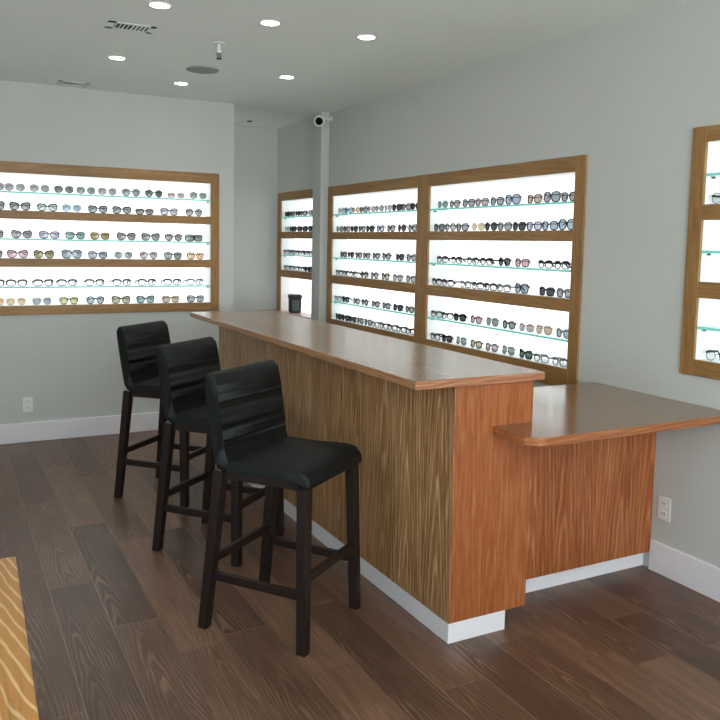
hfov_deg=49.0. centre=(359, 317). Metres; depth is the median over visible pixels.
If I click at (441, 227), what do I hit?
sunglasses
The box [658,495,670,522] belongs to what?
wall outlet
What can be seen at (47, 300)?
sunglasses
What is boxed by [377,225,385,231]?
sunglasses
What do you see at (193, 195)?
sunglasses
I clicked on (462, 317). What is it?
sunglasses
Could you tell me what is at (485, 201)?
sunglasses
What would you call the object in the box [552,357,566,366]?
eyeglasses
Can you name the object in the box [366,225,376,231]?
sunglasses
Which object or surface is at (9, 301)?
sunglasses
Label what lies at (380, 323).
eyeglasses
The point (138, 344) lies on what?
bar stool
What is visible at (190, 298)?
sunglasses
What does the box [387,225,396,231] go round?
sunglasses
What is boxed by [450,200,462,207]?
sunglasses
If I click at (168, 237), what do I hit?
sunglasses
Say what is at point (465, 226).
sunglasses
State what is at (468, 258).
eyeglasses
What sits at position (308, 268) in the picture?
sunglasses
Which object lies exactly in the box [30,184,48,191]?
sunglasses
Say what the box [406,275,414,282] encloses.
sunglasses
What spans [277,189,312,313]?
display cabinet
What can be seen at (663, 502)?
socket
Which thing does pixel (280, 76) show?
recessed light
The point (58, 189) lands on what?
sunglasses
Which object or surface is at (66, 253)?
sunglasses
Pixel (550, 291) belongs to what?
sunglasses
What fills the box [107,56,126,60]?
recessed light
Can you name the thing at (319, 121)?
security camera
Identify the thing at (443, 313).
eyeglasses
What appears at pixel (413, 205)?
sunglasses
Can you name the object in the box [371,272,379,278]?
sunglasses
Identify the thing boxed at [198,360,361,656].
bar stool
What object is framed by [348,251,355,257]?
sunglasses
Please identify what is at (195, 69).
ceiling speaker
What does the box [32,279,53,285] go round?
eyeglasses
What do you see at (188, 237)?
sunglasses
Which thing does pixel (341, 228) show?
sunglasses
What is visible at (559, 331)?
sunglasses
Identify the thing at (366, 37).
recessed light
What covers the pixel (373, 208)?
sunglasses
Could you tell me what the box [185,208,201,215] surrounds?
sunglasses
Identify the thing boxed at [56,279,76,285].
eyeglasses
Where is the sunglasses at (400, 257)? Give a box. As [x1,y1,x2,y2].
[396,253,405,260]
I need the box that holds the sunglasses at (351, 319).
[349,316,356,322]
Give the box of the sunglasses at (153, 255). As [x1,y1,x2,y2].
[139,251,157,258]
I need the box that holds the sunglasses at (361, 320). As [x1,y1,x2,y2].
[357,317,364,323]
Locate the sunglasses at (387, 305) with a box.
[382,302,392,308]
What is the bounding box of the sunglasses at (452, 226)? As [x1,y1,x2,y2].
[445,223,455,230]
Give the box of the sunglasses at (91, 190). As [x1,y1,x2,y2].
[76,186,94,193]
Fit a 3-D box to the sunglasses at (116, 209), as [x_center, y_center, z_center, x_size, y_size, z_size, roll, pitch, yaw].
[-1.900,-0.856,6.304,0.153,0.061,0.039,-1,6,-25]
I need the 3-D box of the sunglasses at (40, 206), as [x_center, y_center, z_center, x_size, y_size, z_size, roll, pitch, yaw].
[-2.391,-0.842,6.045,0.153,0.061,0.039,-2,6,-27]
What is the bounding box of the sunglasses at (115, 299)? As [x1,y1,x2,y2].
[111,295,130,303]
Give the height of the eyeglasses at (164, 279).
0.055 m
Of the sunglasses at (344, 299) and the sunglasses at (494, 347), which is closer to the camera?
the sunglasses at (494, 347)
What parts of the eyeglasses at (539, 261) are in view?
frame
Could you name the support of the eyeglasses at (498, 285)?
in the display cabinet at (564, 174)
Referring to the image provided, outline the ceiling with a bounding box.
[0,0,684,128]
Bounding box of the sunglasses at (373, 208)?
[368,205,375,211]
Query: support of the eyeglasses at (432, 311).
in the display cabinet at (564, 174)
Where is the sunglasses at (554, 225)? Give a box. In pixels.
[542,221,558,229]
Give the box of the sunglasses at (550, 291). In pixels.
[539,286,556,295]
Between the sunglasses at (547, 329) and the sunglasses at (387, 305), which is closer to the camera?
the sunglasses at (547, 329)
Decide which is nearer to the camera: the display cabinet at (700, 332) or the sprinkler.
the display cabinet at (700, 332)
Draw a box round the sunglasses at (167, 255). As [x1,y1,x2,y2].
[164,252,181,258]
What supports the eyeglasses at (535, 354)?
in the display cabinet at (564, 174)
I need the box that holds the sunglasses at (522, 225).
[513,222,526,230]
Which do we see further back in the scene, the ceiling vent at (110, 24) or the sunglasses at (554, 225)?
the sunglasses at (554, 225)
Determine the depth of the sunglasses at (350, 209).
6.74 m
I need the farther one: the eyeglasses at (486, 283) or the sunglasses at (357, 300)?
the sunglasses at (357, 300)
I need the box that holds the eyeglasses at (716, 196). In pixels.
[712,193,719,203]
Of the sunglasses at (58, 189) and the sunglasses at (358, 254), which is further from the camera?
the sunglasses at (358, 254)
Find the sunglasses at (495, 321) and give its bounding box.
[486,317,500,326]
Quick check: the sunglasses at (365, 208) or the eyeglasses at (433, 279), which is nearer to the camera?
the eyeglasses at (433, 279)
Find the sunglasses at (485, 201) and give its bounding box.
[476,198,490,205]
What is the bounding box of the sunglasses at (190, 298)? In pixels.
[186,295,203,301]
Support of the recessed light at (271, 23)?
in the ceiling
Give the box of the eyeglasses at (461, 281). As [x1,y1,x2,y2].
[460,280,484,287]
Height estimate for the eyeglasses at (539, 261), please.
0.049 m
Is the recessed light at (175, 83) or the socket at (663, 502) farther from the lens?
the recessed light at (175, 83)
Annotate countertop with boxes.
[190,310,544,389]
[493,382,719,446]
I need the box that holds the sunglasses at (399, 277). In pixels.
[393,274,404,280]
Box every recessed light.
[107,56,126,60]
[147,1,172,9]
[173,82,188,84]
[259,19,281,26]
[278,75,295,78]
[356,34,376,40]
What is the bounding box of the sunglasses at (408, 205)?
[401,203,410,209]
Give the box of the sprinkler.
[213,42,224,59]
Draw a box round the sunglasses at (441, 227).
[434,224,444,230]
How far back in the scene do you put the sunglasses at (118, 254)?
6.32 m
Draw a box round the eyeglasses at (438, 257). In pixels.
[437,256,460,262]
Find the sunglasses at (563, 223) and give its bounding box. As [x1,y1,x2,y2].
[559,219,572,229]
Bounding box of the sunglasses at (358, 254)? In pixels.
[356,252,362,257]
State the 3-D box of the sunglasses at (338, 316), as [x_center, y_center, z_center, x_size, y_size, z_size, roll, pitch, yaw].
[-0.181,-0.010,6.988,0.041,0.055,0.136,-1,6,-23]
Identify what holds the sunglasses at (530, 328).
in the display cabinet at (564, 174)
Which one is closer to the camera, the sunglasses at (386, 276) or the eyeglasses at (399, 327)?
the eyeglasses at (399, 327)
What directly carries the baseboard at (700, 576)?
attached to the wall at (630, 95)
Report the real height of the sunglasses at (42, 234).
0.062 m
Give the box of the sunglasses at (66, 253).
[61,249,81,258]
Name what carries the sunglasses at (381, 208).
in the display cabinet at (564, 174)
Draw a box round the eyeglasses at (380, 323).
[379,322,390,329]
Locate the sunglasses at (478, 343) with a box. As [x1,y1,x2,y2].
[471,339,484,348]
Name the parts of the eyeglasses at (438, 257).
frame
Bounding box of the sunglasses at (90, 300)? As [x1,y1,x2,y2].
[86,296,104,303]
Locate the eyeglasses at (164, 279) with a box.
[161,279,180,284]
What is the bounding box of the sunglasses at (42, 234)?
[39,231,59,238]
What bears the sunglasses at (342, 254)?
in the display cabinet at (564, 174)
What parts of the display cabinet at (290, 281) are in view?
rail, rail, rail, lit panel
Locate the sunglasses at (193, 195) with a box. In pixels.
[189,192,206,198]
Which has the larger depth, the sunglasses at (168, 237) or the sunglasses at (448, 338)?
the sunglasses at (168, 237)
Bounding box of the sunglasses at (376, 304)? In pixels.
[372,300,381,307]
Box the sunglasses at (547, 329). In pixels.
[536,324,553,335]
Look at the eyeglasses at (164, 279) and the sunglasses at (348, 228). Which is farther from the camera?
the sunglasses at (348, 228)
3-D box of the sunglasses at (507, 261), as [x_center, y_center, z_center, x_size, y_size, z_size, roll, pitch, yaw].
[0.905,-0.346,4.906,0.041,0.057,0.132,-1,6,-23]
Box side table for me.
[0,557,38,719]
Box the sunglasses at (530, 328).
[519,323,535,332]
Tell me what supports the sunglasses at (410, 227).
in the display cabinet at (564, 174)
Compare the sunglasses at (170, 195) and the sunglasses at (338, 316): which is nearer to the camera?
the sunglasses at (170, 195)
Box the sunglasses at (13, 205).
[9,201,30,209]
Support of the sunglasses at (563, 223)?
in the display cabinet at (564, 174)
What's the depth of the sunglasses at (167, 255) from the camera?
6.51 m
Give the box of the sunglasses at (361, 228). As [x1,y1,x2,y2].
[359,225,365,231]
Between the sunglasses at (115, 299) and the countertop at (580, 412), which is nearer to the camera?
the countertop at (580, 412)
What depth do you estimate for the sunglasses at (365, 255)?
6.47 m
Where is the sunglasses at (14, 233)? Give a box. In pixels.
[11,230,31,237]
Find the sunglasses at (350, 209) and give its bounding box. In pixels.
[345,207,352,212]
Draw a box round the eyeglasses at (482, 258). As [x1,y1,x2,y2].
[480,257,498,264]
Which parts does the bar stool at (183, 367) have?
leg, backrest, seat, leg, leg, leg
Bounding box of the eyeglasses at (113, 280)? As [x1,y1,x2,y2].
[109,279,130,285]
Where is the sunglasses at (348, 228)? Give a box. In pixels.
[344,226,350,231]
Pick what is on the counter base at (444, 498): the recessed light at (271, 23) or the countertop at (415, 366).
the countertop at (415, 366)
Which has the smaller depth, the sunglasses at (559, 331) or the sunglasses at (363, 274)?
the sunglasses at (559, 331)
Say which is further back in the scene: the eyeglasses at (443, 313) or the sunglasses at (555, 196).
the eyeglasses at (443, 313)
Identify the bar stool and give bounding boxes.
[114,320,218,506]
[152,337,283,566]
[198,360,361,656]
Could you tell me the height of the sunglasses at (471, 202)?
0.055 m
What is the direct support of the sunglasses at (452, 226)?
in the display cabinet at (564, 174)
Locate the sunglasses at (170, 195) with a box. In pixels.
[168,192,184,197]
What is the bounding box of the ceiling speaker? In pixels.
[186,66,218,73]
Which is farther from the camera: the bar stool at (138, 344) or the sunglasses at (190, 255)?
the sunglasses at (190, 255)
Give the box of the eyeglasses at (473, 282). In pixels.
[472,281,495,288]
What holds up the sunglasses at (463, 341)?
in the display cabinet at (564, 174)
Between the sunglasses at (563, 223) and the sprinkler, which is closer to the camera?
the sunglasses at (563, 223)
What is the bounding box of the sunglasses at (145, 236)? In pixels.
[141,233,159,240]
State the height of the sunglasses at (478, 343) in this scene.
0.057 m
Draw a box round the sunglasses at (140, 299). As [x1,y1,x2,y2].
[136,295,154,302]
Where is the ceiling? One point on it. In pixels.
(46, 42)
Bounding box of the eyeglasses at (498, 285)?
[497,284,514,291]
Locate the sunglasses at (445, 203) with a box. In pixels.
[438,200,449,207]
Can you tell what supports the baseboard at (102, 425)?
attached to the wall at (69, 364)
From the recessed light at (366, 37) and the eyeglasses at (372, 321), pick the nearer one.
the recessed light at (366, 37)
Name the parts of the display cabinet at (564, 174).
rail, rail, rail, rail, lit panel, rail, rail, rail, rail, lit panel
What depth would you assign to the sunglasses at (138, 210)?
6.37 m
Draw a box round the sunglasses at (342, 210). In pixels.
[338,208,344,213]
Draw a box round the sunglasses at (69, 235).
[65,231,84,238]
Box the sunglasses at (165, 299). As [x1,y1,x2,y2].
[161,295,178,302]
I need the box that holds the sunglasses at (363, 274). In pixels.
[361,271,369,277]
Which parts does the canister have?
lid, panel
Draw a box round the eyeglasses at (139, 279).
[135,279,155,285]
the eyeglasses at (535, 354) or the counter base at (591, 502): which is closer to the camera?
the counter base at (591, 502)
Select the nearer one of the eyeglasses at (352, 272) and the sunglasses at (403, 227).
the sunglasses at (403, 227)
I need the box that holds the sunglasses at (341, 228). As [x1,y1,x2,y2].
[336,226,343,231]
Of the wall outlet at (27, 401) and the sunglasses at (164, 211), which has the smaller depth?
the wall outlet at (27, 401)
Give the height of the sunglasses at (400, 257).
0.055 m
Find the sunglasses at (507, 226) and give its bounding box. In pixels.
[498,222,512,230]
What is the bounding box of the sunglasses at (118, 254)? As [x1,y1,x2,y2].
[114,251,132,258]
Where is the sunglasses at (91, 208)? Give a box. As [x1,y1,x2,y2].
[88,205,107,212]
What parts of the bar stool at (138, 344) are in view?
leg, backrest, seat, leg, leg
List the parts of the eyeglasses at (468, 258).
frame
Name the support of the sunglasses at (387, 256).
in the display cabinet at (564, 174)
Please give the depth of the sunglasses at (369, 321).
6.48 m
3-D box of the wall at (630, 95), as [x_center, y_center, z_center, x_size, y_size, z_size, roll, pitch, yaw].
[1.855,-0.054,3.269,0.220,2.712,11.634,-2,6,-28]
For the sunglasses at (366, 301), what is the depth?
6.52 m
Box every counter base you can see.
[219,326,533,643]
[525,432,656,592]
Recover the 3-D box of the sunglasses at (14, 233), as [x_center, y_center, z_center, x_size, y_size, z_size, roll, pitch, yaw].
[-2.559,-0.630,5.978,0.154,0.065,0.039,-2,6,-32]
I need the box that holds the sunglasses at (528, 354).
[519,348,533,359]
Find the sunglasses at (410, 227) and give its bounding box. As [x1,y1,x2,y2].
[408,224,416,231]
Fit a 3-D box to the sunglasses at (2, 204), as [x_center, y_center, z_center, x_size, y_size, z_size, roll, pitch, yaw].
[-2.718,-0.834,5.872,0.154,0.065,0.039,-1,6,-24]
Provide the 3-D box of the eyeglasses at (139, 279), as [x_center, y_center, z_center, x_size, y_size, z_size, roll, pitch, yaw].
[-1.760,-0.292,6.483,0.153,0.055,0.124,-2,6,-30]
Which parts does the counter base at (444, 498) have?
panel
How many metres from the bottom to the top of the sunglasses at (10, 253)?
0.065 m
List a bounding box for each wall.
[0,80,233,424]
[233,125,277,310]
[276,0,719,567]
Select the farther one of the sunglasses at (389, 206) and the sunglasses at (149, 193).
the sunglasses at (149, 193)
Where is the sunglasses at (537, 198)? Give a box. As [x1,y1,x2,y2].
[527,194,543,202]
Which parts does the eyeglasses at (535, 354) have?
frame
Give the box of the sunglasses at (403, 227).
[398,224,407,231]
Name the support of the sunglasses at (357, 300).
in the display cabinet at (564, 174)
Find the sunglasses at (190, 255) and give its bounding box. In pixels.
[186,252,203,259]
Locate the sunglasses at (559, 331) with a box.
[556,328,567,338]
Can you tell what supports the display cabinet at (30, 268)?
attached to the wall at (69, 364)
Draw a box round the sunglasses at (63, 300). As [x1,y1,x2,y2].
[59,296,78,304]
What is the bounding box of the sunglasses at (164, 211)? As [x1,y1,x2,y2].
[160,208,177,215]
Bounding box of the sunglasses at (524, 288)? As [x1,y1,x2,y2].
[515,283,530,293]
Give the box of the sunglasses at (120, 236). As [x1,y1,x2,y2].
[116,232,135,239]
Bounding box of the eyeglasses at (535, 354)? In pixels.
[534,353,563,362]
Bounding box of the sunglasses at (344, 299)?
[342,296,351,302]
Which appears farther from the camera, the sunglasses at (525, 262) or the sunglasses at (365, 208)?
the sunglasses at (365, 208)
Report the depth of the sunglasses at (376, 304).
6.36 m
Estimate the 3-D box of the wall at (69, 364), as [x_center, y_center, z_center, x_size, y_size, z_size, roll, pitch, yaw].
[-3.222,-0.381,5.724,4.744,2.712,0.200,-2,6,-28]
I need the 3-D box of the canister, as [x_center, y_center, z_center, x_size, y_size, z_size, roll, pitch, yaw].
[-0.650,-0.141,7.891,0.132,0.182,0.132,0,6,-16]
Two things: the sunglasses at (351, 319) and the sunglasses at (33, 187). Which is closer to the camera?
the sunglasses at (33, 187)
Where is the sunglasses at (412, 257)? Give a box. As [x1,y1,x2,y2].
[407,254,415,260]
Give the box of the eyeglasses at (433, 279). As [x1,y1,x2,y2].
[432,278,445,284]
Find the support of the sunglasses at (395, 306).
in the display cabinet at (564, 174)
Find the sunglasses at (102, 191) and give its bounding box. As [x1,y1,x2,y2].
[98,187,116,194]
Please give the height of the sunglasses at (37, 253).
0.065 m
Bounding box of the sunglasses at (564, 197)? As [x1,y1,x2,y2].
[561,192,573,201]
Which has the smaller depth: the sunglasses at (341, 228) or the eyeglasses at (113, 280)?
the eyeglasses at (113, 280)
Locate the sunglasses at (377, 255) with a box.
[373,252,381,258]
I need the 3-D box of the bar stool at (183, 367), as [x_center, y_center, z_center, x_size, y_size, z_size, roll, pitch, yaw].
[-0.721,0.655,4.090,0.506,1.049,0.484,3,6,22]
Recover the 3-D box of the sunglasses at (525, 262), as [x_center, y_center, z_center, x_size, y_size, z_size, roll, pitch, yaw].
[0.983,-0.329,4.759,0.041,0.055,0.136,-2,6,-27]
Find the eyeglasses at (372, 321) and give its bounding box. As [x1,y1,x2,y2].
[372,321,384,327]
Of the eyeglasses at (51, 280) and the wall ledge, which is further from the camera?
the wall ledge
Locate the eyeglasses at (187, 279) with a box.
[183,279,203,284]
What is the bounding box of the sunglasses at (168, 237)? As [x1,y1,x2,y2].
[164,233,181,240]
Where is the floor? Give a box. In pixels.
[0,430,719,719]
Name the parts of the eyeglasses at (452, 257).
frame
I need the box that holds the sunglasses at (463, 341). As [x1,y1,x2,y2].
[456,336,468,345]
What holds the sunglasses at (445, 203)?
in the display cabinet at (564, 174)
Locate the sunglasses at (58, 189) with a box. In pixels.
[54,185,73,192]
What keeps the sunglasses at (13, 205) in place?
in the display cabinet at (30, 268)
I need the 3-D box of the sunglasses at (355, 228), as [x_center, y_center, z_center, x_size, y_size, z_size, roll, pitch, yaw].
[-0.040,-0.748,6.679,0.041,0.055,0.136,-2,6,-27]
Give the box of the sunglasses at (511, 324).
[503,320,517,329]
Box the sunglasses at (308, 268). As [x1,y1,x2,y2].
[305,266,310,271]
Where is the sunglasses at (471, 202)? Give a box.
[463,199,475,206]
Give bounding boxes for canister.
[288,294,301,312]
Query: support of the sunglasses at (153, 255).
in the display cabinet at (30, 268)
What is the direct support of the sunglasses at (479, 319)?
in the display cabinet at (564, 174)
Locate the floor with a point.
(113, 631)
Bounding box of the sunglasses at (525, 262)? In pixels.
[515,258,530,266]
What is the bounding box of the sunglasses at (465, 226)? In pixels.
[456,223,469,230]
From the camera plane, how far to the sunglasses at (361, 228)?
6.53 m
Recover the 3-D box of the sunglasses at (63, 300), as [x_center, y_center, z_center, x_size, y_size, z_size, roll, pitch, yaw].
[-2.276,-0.133,6.179,0.148,0.064,0.038,-1,6,-26]
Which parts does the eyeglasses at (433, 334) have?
frame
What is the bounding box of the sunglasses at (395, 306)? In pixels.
[393,304,404,310]
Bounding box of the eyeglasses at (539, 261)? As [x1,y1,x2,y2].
[538,260,567,268]
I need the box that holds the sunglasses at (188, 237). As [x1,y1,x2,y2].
[184,234,202,241]
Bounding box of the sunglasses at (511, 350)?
[502,345,515,355]
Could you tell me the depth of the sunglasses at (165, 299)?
6.53 m
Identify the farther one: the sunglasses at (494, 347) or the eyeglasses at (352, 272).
the eyeglasses at (352, 272)
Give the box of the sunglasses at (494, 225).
[485,222,497,230]
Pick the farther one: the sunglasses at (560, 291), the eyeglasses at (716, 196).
the sunglasses at (560, 291)
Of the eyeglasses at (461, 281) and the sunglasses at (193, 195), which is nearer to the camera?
the eyeglasses at (461, 281)
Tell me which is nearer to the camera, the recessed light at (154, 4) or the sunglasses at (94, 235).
the recessed light at (154, 4)
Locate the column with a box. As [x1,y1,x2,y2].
[311,112,329,321]
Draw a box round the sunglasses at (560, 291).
[557,288,569,297]
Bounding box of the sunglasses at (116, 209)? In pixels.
[112,206,131,213]
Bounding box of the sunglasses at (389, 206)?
[385,204,391,210]
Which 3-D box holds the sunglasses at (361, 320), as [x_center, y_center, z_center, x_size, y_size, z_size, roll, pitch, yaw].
[0.011,0.026,6.624,0.041,0.057,0.132,-1,6,-25]
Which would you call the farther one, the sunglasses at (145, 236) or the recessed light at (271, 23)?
the sunglasses at (145, 236)
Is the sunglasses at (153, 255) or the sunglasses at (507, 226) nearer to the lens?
the sunglasses at (507, 226)
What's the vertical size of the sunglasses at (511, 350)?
0.058 m
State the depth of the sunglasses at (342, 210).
6.85 m
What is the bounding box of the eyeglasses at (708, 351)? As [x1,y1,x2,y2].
[706,350,719,360]
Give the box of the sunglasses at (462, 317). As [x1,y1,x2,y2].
[454,313,467,321]
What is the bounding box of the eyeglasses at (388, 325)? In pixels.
[387,324,407,330]
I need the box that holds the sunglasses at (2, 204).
[0,201,4,209]
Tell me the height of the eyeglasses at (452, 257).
0.049 m
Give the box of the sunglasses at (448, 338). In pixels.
[442,334,454,342]
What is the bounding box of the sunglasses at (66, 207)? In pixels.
[62,204,81,211]
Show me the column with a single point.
(321, 134)
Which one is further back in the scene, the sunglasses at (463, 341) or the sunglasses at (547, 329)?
the sunglasses at (463, 341)
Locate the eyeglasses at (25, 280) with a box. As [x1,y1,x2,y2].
[6,279,27,285]
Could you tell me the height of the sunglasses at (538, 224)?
0.055 m
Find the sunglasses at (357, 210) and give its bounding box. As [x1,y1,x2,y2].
[353,207,359,212]
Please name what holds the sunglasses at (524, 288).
in the display cabinet at (564, 174)
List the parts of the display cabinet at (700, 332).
rail, rail, rail, rail, lit panel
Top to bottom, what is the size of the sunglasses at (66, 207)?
0.059 m
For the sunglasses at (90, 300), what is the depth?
6.25 m
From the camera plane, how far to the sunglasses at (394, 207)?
6.03 m
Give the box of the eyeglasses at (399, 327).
[396,326,413,332]
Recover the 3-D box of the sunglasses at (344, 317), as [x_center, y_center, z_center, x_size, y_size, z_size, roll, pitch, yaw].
[-0.118,0.002,6.869,0.041,0.055,0.136,-2,6,-32]
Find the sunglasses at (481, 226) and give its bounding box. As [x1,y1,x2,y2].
[472,223,484,230]
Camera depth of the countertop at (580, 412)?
3.37 m
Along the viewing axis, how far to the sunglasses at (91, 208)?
6.20 m
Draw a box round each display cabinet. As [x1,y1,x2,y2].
[0,161,218,315]
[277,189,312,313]
[326,154,587,385]
[679,124,719,379]
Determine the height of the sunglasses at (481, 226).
0.052 m
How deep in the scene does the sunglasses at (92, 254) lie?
6.23 m
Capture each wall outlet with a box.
[23,397,32,412]
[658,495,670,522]
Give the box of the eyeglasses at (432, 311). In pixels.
[431,310,441,317]
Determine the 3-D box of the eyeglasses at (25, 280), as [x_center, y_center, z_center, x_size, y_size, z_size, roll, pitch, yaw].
[-2.620,-0.267,6.030,0.153,0.055,0.124,-2,6,-26]
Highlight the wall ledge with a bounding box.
[273,310,310,318]
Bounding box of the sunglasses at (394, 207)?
[392,204,401,210]
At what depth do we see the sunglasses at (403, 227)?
5.96 m
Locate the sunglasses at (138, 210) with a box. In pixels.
[135,208,153,214]
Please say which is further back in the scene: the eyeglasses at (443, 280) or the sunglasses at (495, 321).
the eyeglasses at (443, 280)
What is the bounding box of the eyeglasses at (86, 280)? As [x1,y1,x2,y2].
[83,279,104,285]
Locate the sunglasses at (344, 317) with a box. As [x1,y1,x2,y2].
[342,314,348,320]
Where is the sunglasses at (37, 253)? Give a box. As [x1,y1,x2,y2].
[33,250,53,257]
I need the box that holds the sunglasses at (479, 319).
[471,315,483,323]
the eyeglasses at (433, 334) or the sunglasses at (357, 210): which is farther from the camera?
the sunglasses at (357, 210)
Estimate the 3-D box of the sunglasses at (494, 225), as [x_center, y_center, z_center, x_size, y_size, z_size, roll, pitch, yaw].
[0.839,-0.577,5.017,0.040,0.057,0.132,-2,6,-28]
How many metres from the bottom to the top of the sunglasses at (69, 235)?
0.062 m
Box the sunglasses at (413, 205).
[411,203,416,209]
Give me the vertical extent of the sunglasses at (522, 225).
0.055 m
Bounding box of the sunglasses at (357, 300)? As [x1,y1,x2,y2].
[353,298,361,303]
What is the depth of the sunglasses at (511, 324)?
4.86 m
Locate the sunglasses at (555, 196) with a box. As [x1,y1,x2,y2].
[544,191,561,202]
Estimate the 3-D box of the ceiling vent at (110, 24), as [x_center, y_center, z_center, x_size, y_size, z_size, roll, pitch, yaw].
[-1.242,-1.569,4.276,0.250,0.002,0.150,-2,6,-28]
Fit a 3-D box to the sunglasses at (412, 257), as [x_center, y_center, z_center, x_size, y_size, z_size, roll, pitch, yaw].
[0.391,-0.445,5.877,0.041,0.055,0.136,-2,6,-31]
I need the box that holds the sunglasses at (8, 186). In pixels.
[5,183,24,190]
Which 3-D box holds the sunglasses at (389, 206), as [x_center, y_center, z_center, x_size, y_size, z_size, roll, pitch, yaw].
[0.228,-0.854,6.164,0.037,0.052,0.134,-1,6,-24]
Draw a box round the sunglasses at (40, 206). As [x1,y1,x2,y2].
[37,203,57,210]
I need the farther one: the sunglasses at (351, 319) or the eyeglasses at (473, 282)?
the sunglasses at (351, 319)
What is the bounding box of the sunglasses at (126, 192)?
[121,188,139,196]
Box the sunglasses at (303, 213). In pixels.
[300,210,305,215]
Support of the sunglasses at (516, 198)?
in the display cabinet at (564, 174)
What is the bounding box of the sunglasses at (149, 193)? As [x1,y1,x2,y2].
[145,189,162,197]
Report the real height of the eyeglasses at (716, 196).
0.049 m
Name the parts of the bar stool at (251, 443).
leg, backrest, leg, seat, leg, leg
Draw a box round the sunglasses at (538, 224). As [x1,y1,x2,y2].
[527,221,541,229]
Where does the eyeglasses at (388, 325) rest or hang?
in the display cabinet at (564, 174)
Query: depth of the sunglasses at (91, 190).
6.14 m
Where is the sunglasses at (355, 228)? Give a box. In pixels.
[351,226,358,231]
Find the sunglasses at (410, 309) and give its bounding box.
[405,305,413,312]
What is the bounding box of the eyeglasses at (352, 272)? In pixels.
[350,271,368,276]
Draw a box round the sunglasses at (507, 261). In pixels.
[499,257,512,265]
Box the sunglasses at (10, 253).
[7,250,27,257]
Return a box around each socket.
[660,510,666,517]
[661,500,666,507]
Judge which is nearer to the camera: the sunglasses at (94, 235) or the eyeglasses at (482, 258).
the eyeglasses at (482, 258)
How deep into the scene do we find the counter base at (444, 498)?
3.26 m
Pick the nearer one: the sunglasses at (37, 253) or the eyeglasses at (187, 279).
the sunglasses at (37, 253)
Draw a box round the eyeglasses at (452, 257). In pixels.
[451,256,475,263]
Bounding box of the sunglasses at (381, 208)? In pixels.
[376,205,384,211]
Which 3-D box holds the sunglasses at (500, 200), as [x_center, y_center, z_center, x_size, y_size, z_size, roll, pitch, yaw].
[0.867,-0.729,4.956,0.041,0.055,0.136,-2,6,-28]
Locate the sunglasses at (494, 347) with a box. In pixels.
[486,342,500,351]
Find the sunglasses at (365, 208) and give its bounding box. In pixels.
[360,206,367,212]
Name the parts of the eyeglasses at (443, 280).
frame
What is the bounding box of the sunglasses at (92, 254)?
[88,251,107,258]
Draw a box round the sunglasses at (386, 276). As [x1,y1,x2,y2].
[382,272,391,279]
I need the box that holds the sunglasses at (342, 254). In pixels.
[340,251,347,257]
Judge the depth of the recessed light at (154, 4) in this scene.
3.86 m
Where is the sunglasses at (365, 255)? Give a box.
[363,252,372,258]
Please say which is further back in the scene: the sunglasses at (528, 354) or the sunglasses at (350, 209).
the sunglasses at (350, 209)
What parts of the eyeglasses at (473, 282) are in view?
frame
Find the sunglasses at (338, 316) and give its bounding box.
[336,313,341,319]
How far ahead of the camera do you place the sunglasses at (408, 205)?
5.90 m
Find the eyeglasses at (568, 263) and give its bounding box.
[555,261,570,269]
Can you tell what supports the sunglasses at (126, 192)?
in the display cabinet at (30, 268)
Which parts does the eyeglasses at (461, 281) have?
frame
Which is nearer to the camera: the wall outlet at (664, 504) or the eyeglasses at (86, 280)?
the wall outlet at (664, 504)
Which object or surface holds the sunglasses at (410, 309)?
in the display cabinet at (564, 174)
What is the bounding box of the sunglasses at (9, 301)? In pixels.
[5,297,25,304]
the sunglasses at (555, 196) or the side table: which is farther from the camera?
the sunglasses at (555, 196)
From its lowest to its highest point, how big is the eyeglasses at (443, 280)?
0.049 m
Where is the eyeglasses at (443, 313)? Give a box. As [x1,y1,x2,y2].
[442,312,453,319]
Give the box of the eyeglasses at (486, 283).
[484,282,498,290]
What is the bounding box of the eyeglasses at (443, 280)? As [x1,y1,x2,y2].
[442,279,466,285]
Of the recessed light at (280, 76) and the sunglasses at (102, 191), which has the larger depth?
the sunglasses at (102, 191)
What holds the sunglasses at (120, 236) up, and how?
in the display cabinet at (30, 268)
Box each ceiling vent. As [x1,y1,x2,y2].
[56,80,88,86]
[104,21,156,33]
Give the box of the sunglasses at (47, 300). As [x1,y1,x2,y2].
[32,297,51,304]
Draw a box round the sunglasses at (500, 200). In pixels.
[491,196,505,204]
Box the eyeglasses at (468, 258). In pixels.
[467,257,492,264]
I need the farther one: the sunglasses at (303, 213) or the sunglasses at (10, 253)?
the sunglasses at (303, 213)
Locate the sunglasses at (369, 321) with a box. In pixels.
[364,318,371,325]
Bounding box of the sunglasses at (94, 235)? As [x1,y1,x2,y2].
[90,232,109,239]
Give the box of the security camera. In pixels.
[313,115,332,126]
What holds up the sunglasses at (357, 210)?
in the display cabinet at (564, 174)
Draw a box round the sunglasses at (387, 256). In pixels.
[382,252,392,259]
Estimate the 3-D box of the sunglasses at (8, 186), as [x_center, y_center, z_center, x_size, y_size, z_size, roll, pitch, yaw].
[-2.588,-0.976,5.927,0.150,0.059,0.035,-1,6,-25]
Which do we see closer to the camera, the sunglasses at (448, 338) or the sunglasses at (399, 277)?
the sunglasses at (448, 338)
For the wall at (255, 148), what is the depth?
8.01 m
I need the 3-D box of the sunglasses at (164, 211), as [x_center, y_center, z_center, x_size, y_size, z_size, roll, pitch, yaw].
[-1.567,-0.867,6.479,0.153,0.062,0.039,-2,6,-32]
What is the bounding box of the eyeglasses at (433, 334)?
[431,332,453,340]
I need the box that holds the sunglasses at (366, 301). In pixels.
[362,299,369,305]
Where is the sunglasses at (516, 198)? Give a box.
[505,194,522,204]
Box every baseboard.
[0,412,158,444]
[648,539,719,601]

